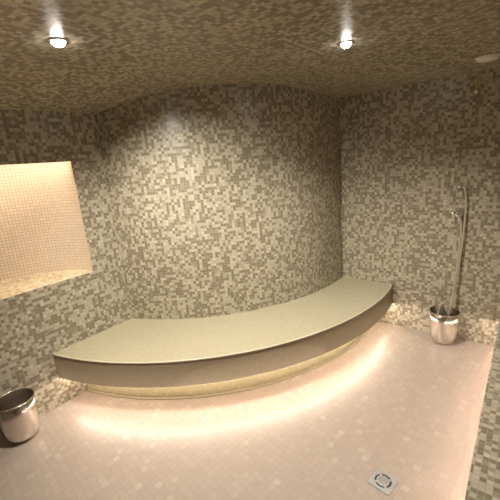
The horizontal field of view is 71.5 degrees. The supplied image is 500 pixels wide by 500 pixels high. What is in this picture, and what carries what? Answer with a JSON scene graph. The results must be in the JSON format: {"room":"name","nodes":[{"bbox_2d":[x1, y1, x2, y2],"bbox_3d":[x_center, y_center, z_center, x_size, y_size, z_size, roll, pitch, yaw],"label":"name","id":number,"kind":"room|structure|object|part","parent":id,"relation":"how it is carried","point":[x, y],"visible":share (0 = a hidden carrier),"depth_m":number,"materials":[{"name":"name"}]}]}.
{"room":"spa","nodes":[
{"label":"spa","id":0,"kind":"room"},
{"bbox_2d":[0,110,131,438],"bbox_3d":[-2.163,0.193,2.162,0.552,2.369,2.630,7,18,38],"label":"wall","id":1,"kind":"structure","parent":0,"point":[62,279],"depth_m":2.73,"materials":[{"name":"tile"}]},
{"bbox_3d":[-1.962,0.336,2.439,0.552,0.001,1.518,7,18,38],"label":"niche sill","id":2,"kind":"part","parent":1,"relation":"part of","materials":[{"name":"beige tile"}]},
{"bbox_2d":[95,84,341,318],"bbox_3d":[-0.047,-0.231,3.102,2.178,2.369,0.371,-9,15,-16],"label":"wall","id":3,"kind":"structure","parent":0,"point":[225,199],"depth_m":2.90,"materials":[{"name":"tile"}]},
{"bbox_2d":[0,321,493,499],"bbox_3d":[-0.005,1.288,1.950,3.289,0.001,4.428,7,18,38],"label":"floor","id":4,"kind":"structure","parent":0,"point":[401,402],"depth_m":2.25,"materials":[{"name":"tile"}]},
{"bbox_2d":[0,388,39,442],"bbox_3d":[-1.586,1.154,2.389,0.246,0.304,0.246,7,18,38],"label":"bucket","id":5,"kind":"object","parent":4,"relation":"on","point":[19,413],"visible":1,"depth_m":2.33,"materials":[{"name":"silver metal"}]},
{"bbox_2d":[53,277,392,399],"bbox_3d":[-0.001,0.791,3.003,3.049,0.437,1.017,-9,15,-16],"label":"tiled bench","id":6,"kind":"object","parent":4,"relation":"on","point":[134,358],"visible":1,"depth_m":2.69,"materials":[{"name":"tile"}]},
{"bbox_3d":[-0.018,0.602,2.956,3.049,0.040,1.013,-9,15,-16],"label":"seat","id":7,"kind":"part","parent":6,"relation":"part of","materials":[{"name":"tile"}]},
{"bbox_3d":[0.039,0.631,2.758,3.046,0.013,0.606,-9,15,-15],"label":"edge trim","id":8,"kind":"part","parent":6,"relation":"part of","materials":[{"name":"beige"}]},
{"bbox_2d":[368,468,398,494],"bbox_3d":[0.716,1.242,1.869,0.120,0.007,0.120,-17,19,-40],"label":"floor drain","id":9,"kind":"object","parent":4,"relation":"on","point":[380,479],"visible":1,"depth_m":1.86,"materials":[{"name":"silver metal"}]},
{"bbox_2d":[429,305,460,344],"bbox_3d":[1.734,0.682,3.114,0.246,0.304,0.246,7,18,38],"label":"bucket","id":10,"kind":"object","parent":4,"relation":"on","point":[443,328],"visible":0.98,"depth_m":3.04,"materials":[{"name":"silver metal"}]},
{"bbox_2d":[465,320,499,499],"bbox_3d":[1.613,0.957,1.818,0.639,0.435,2.472,7,18,38],"label":"wall","id":11,"kind":"structure","parent":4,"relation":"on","point":[484,476],"depth_m":1.52,"materials":[{"name":"beige tile"}]},
{"bbox_2d":[0,0,499,114],"bbox_3d":[-0.192,-0.874,1.396,3.289,0.121,4.428,7,18,38],"label":"ceiling","id":12,"kind":"structure","parent":0,"point":[117,52],"depth_m":1.79,"materials":[{"name":"tile"}]},
{"bbox_2d":[47,38,68,46],"bbox_3d":[-0.836,-0.902,1.518,0.086,0.027,0.086,7,18,38],"label":"recessed light","id":13,"kind":"object","parent":12,"relation":"in","point":[58,42],"visible":1,"depth_m":1.50,"materials":[{"name":"white glass"}]},
{"bbox_2d":[338,40,353,47],"bbox_3d":[0.523,-1.115,1.891,0.086,0.027,0.086,7,18,38],"label":"recessed light","id":14,"kind":"object","parent":12,"relation":"in","point":[345,44],"visible":1,"depth_m":1.87,"materials":[{"name":"white glass"}]},
{"bbox_2d":[475,53,499,62],"bbox_3d":[1.560,-1.254,2.280,0.146,0.028,0.146,7,18,38],"label":"ceiling disc","id":15,"kind":"object","parent":12,"relation":"attached to","point":[489,57],"visible":1,"depth_m":2.25,"materials":[{"name":"white plastic"}]},
{"bbox_2d":[339,68,499,345],"bbox_3d":[1.740,-0.343,2.938,2.059,2.369,0.001,7,18,38],"label":"wall","id":16,"kind":"structure","parent":0,"point":[406,151],"depth_m":3.06,"materials":[{"name":"tile"}]},
{"bbox_2d":[437,185,466,315],"bbox_3d":[1.717,0.120,2.986,0.225,1.332,0.106,-10,15,-19],"label":"shower","id":17,"kind":"object","parent":16,"relation":"attached to","point":[458,214],"visible":0.83,"depth_m":2.94,"materials":[{"name":"silver metal"}]},
{"bbox_2d":[457,188,463,193],"bbox_3d":[1.732,-0.481,2.857,0.054,0.054,0.068,7,18,38],"label":"hook","id":18,"kind":"object","parent":16,"relation":"attached to","point":[461,190],"visible":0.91,"depth_m":2.87,"materials":[{"name":"silver metal"}]},
{"bbox_2d":[474,78,480,93],"bbox_3d":[1.716,-1.243,2.628,0.048,0.114,0.057,7,18,38],"label":"hook","id":19,"kind":"object","parent":16,"relation":"attached to","point":[477,81],"depth_m":2.62,"materials":[{"name":"gold metal"}]}
]}

